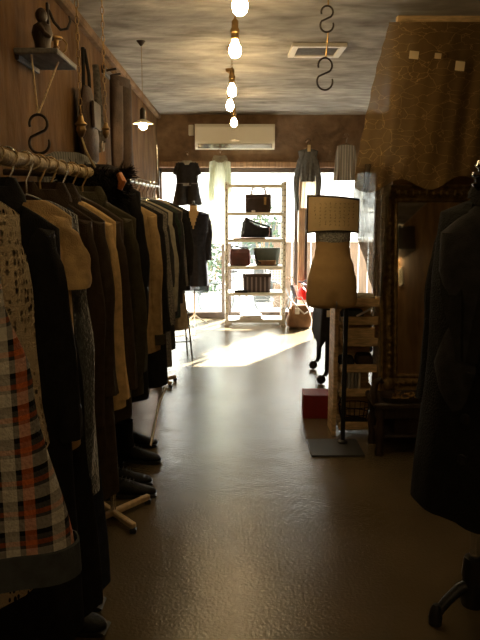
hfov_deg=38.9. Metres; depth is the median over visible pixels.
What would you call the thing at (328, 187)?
building
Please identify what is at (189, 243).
shirt
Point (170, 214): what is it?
jacket
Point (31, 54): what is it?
twine
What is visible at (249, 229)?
handbag
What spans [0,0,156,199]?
wall
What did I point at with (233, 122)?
bulb
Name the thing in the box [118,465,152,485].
shoe
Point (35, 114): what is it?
s-hook
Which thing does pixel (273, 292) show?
shelf
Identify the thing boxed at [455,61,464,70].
paper note
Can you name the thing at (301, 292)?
fire extinguisher
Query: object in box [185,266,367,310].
pavement
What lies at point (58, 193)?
jacket
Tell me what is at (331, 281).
hip form
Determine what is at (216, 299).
bicycle
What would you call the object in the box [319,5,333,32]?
s-hook
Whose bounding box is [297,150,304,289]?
trim
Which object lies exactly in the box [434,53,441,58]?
paper note
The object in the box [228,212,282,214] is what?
shelf
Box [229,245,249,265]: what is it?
handbag
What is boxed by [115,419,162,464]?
boot
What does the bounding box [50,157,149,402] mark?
coat
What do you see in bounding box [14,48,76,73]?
wall shelf
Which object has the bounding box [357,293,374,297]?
folded cloth
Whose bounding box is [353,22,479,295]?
draped cloth
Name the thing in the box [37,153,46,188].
hanger
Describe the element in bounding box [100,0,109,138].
rope
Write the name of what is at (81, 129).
rope
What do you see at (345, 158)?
skirt
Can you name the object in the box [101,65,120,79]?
peg
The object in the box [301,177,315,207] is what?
stole
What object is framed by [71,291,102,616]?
skirt
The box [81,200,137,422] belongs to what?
coat
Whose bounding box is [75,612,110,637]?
boot
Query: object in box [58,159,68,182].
hanger
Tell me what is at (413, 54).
paper note
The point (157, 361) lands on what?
jacket
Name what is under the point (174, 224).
cardigan
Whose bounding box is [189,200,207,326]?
dress form
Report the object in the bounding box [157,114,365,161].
wall
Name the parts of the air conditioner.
panel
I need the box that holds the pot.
[199,289,218,310]
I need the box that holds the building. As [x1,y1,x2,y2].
[162,173,358,265]
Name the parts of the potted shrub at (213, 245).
stem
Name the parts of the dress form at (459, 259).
leg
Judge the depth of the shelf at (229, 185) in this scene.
7.49 m
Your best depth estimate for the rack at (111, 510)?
3.18 m
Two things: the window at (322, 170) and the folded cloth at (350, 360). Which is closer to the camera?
the folded cloth at (350, 360)
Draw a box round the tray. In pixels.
[378,390,421,402]
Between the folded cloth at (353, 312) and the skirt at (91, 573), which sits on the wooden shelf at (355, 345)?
the folded cloth at (353, 312)
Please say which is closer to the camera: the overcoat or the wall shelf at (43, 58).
the overcoat
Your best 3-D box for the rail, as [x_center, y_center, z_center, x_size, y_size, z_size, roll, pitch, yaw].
[-0.685,-0.407,1.734,0.313,0.046,1.681,0,10,-1]
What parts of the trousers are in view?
trouser leg, trouser leg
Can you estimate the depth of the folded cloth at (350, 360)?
4.13 m
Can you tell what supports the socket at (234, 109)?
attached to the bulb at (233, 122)
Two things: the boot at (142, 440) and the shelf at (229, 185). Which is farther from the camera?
the shelf at (229, 185)
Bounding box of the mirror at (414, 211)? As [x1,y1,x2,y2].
[379,185,470,390]
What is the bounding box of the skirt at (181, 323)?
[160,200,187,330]
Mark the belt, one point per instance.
(96, 74)
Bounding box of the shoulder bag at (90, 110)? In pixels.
[78,47,100,163]
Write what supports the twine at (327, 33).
hanging from the s-hook at (324, 6)
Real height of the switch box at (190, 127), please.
0.120 m
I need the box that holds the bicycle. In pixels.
[197,261,289,310]
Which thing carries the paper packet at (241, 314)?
on the paper packet
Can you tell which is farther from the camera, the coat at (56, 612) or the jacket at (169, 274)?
the jacket at (169, 274)
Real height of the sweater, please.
0.860 m
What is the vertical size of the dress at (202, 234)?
0.920 m
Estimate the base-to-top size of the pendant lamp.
0.538 m
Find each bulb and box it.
[225,68,233,110]
[227,47,235,96]
[229,14,240,57]
[231,92,237,126]
[232,0,247,15]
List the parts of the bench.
leg, scroll arm, leg, seat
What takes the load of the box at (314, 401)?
on the floor
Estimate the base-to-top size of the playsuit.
0.509 m
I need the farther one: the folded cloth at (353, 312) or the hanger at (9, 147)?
the folded cloth at (353, 312)
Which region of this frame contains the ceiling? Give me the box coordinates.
[70,0,479,114]
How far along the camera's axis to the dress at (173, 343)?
3.80 m
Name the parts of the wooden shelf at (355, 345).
panel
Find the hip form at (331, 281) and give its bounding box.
[306,232,364,456]
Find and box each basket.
[338,398,368,421]
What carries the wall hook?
attached to the wall at (60, 106)
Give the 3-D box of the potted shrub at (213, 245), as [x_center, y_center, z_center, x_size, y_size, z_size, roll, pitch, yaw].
[-0.349,-1.151,12.390,0.812,1.203,0.785,0,10,-1]
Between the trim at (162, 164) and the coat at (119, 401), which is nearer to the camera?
the coat at (119, 401)
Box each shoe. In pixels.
[106,476,156,500]
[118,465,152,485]
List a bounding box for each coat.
[0,177,84,639]
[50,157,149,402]
[65,183,119,500]
[75,186,147,396]
[78,201,130,410]
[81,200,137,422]
[141,207,164,353]
[157,200,187,293]
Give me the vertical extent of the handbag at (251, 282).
0.226 m
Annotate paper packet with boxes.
[239,316,262,319]
[240,313,261,316]
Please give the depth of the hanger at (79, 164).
2.44 m
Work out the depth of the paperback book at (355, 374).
4.13 m
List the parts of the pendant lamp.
cord, lamp shade, bulb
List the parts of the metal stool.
leg, leg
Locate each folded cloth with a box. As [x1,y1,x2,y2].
[338,354,353,363]
[340,308,363,316]
[354,352,372,363]
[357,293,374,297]
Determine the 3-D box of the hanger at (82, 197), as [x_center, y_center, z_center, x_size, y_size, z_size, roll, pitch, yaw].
[-0.561,-0.425,2.281,0.017,0.209,0.362,9,14,42]
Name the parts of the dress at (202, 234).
sash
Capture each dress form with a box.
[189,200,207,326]
[428,160,479,626]
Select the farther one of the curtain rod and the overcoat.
the curtain rod
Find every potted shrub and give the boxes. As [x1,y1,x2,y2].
[199,252,231,310]
[210,231,241,288]
[238,205,289,269]
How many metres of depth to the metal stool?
6.20 m
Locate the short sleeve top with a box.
[22,200,91,449]
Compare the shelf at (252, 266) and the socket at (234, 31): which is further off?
the shelf at (252, 266)
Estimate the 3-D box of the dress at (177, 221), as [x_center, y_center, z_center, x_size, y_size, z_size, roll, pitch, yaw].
[-0.595,-0.367,4.211,0.499,0.740,0.148,-6,11,-29]
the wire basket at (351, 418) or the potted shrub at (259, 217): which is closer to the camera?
the wire basket at (351, 418)
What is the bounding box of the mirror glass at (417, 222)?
[397,202,462,373]
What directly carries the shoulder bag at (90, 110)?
hanging from the wall at (60, 106)
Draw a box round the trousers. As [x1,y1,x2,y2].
[109,75,134,172]
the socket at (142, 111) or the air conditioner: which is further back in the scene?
the air conditioner
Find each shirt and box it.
[37,151,95,181]
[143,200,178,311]
[163,200,193,290]
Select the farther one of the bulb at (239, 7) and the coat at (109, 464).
the bulb at (239, 7)
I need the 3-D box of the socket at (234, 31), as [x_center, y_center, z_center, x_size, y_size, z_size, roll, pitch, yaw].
[-0.024,-1.393,3.249,0.044,0.104,0.044,0,10,-1]
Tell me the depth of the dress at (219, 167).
7.79 m
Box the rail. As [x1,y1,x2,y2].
[0,146,93,177]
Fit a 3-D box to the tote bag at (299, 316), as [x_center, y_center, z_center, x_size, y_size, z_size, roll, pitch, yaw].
[0.661,-0.098,7.672,0.304,0.368,0.185,1,10,7]
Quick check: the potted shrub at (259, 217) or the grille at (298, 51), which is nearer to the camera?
the grille at (298, 51)
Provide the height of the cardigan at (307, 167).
0.692 m
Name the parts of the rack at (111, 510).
rail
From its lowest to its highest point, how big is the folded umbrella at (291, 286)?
0.530 m
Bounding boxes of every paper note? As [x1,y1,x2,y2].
[409,51,418,58]
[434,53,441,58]
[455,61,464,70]
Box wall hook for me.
[46,2,70,30]
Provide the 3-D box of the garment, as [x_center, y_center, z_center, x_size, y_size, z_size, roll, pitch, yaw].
[-0.542,0.191,1.394,0.102,0.860,0.350,5,11,27]
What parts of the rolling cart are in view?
leg, leg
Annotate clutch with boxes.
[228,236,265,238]
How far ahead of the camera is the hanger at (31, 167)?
1.76 m
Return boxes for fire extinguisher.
[297,280,308,307]
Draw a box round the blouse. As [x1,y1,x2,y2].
[153,200,186,303]
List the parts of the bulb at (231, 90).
bulb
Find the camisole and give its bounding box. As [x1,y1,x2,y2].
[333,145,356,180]
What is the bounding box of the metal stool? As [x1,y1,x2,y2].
[175,310,192,357]
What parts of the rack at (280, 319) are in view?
post, post, post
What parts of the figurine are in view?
arm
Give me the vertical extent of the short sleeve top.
0.660 m
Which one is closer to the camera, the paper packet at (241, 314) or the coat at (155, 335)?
the coat at (155, 335)
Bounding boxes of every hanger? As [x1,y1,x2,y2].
[3,146,16,176]
[19,150,41,199]
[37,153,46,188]
[46,156,57,181]
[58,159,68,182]
[71,162,90,200]
[79,164,120,209]
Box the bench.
[365,376,420,455]
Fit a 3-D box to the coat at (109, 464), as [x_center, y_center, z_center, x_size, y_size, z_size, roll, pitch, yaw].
[-0.553,0.104,2.088,0.124,1.030,0.420,9,13,40]
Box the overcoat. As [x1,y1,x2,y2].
[410,180,479,533]
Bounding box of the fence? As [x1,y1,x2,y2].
[273,238,371,306]
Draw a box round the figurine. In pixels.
[31,8,53,47]
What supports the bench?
on the floor
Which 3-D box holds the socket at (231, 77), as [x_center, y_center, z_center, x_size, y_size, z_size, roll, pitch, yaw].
[-0.053,-1.610,4.477,0.044,0.104,0.044,0,10,-1]
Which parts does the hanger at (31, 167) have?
arm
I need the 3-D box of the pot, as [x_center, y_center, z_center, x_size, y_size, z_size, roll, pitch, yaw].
[-0.476,-0.288,10.097,0.330,0.300,0.325,0,10,-1]
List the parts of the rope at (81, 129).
tail cord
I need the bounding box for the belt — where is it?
[92,64,105,151]
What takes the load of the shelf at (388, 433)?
attached to the bench
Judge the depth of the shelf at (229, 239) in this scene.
7.60 m
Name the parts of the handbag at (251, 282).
frame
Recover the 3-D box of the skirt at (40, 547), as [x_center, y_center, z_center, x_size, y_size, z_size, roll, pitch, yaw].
[-0.541,0.151,1.236,0.466,0.726,0.186,-4,11,-21]
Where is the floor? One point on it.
(246, 534)
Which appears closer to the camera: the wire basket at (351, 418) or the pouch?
the wire basket at (351, 418)
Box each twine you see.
[31,54,58,112]
[325,33,328,56]
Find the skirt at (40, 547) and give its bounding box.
[0,278,81,593]
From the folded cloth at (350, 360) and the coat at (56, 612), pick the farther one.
the folded cloth at (350, 360)
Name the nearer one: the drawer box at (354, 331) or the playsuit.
the drawer box at (354, 331)
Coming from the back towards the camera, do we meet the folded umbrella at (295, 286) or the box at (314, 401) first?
the folded umbrella at (295, 286)
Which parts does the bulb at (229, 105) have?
bulb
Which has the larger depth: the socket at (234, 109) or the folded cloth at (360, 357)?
the socket at (234, 109)
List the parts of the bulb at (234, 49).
bulb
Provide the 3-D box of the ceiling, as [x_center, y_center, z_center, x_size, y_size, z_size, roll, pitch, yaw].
[0.646,-1.450,2.295,3.420,0.100,11.800,0,10,-1]
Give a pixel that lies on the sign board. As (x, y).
(324, 213)
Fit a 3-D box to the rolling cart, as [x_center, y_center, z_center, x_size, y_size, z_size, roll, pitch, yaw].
[0.813,0.144,5.516,0.446,0.639,0.755,0,10,-1]
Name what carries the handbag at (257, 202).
on the rack at (280, 319)
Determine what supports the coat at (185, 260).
hanging from the hanger
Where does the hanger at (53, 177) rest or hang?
hanging from the rail
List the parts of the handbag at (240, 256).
handle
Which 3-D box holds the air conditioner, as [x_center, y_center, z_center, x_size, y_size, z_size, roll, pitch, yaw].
[-0.059,-2.109,7.839,0.913,0.281,0.219,0,10,-1]
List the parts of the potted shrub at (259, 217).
stem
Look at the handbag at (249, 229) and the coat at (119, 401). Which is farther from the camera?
the handbag at (249, 229)
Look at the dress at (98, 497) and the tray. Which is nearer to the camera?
the dress at (98, 497)
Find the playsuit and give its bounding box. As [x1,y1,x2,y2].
[173,160,202,205]
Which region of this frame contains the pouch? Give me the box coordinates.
[234,290,247,292]
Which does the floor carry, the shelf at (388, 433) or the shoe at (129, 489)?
the shoe at (129, 489)
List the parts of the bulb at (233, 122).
bulb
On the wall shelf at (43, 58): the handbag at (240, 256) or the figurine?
the figurine
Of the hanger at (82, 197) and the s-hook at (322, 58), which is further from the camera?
the s-hook at (322, 58)
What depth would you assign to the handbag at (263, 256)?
7.71 m
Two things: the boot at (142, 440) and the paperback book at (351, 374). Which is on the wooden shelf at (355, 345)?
the paperback book at (351, 374)
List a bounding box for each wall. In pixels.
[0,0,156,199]
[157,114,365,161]
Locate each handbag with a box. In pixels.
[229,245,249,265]
[241,217,271,237]
[242,273,271,291]
[245,187,270,211]
[253,248,280,265]
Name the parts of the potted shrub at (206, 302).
stem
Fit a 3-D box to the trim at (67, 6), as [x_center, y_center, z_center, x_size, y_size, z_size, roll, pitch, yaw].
[-0.890,-1.823,4.842,0.050,0.050,6.200,0,10,-1]
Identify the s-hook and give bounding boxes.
[28,113,50,153]
[316,57,332,90]
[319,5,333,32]
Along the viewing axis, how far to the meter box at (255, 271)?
10.88 m
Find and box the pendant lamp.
[133,40,152,129]
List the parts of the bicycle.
frame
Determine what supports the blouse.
hanging from the hanger
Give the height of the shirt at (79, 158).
0.600 m
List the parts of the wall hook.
plate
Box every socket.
[140,108,145,118]
[229,67,234,82]
[230,17,239,39]
[232,107,235,117]
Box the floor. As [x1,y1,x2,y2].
[71,317,479,639]
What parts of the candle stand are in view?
stem, handle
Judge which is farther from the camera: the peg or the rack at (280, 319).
the rack at (280, 319)
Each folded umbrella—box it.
[286,277,296,303]
[290,277,297,295]
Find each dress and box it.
[67,207,110,588]
[141,200,175,349]
[150,200,181,317]
[185,211,212,293]
[208,155,233,243]
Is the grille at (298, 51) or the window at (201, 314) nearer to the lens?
the grille at (298, 51)
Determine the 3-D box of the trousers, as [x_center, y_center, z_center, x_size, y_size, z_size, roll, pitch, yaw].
[-0.805,-1.317,4.628,0.078,0.634,0.265,3,11,19]
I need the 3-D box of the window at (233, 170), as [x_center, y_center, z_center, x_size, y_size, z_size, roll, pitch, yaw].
[0.274,-0.923,8.231,0.840,1.800,0.080,0,10,-1]
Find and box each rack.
[104,145,176,533]
[224,182,286,326]
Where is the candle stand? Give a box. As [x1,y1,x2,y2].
[53,35,67,53]
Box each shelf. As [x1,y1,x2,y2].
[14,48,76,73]
[228,184,282,187]
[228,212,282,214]
[228,238,282,241]
[228,264,282,268]
[228,289,281,295]
[228,315,281,322]
[327,296,379,435]
[373,423,416,437]
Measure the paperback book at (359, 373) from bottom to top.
0.120 m
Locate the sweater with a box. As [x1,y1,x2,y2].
[46,200,99,494]
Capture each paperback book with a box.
[347,373,349,387]
[350,373,353,387]
[354,373,356,387]
[357,372,360,387]
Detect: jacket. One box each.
[18,181,106,459]
[141,201,174,367]
[141,203,171,388]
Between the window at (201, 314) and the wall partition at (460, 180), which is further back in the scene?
the window at (201, 314)
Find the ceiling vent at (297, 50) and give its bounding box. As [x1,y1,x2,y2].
[288,43,346,57]
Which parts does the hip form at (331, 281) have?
plate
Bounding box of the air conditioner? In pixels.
[195,124,274,149]
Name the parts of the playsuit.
short leg, sash, short leg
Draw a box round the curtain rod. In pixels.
[396,15,479,21]
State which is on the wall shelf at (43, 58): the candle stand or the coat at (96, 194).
the candle stand
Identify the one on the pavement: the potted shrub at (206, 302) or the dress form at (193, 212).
the potted shrub at (206, 302)
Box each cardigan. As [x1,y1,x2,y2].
[147,200,180,315]
[293,149,321,210]
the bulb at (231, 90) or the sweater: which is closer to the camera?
the sweater
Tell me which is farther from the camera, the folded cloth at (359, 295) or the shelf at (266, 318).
the shelf at (266, 318)
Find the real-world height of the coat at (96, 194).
0.810 m
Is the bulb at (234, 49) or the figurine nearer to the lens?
the figurine
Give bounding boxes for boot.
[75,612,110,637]
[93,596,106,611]
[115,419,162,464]
[128,417,158,447]
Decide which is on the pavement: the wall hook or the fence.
the fence
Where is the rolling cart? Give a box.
[309,308,372,383]
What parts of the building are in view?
door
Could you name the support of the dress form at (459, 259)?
on the floor
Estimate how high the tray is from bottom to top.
0.044 m
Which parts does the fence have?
rail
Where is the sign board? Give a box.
[306,195,359,233]
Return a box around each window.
[159,168,224,317]
[228,168,297,316]
[304,168,373,316]
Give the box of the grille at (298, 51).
[295,48,337,54]
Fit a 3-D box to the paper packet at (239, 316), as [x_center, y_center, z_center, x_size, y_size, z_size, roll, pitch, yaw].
[0.125,-0.027,7.848,0.277,0.015,0.209,0,10,-1]
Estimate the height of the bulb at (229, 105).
0.308 m
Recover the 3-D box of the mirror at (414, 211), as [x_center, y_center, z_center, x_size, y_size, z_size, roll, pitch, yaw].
[1.130,-0.179,3.915,0.640,1.183,0.219,0,10,-1]
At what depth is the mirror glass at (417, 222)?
3.92 m
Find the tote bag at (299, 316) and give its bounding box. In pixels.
[285,296,311,328]
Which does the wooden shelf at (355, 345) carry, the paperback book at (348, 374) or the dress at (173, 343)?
the paperback book at (348, 374)
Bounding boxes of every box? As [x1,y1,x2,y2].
[188,125,193,135]
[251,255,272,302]
[302,388,327,418]
[338,325,374,340]
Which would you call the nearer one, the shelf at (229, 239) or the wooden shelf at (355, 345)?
the wooden shelf at (355, 345)
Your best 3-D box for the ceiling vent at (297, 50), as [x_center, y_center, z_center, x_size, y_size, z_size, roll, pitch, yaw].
[0.502,-1.771,4.470,0.349,0.024,0.349,0,10,-1]
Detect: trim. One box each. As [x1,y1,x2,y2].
[55,0,160,118]
[159,161,334,167]
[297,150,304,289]

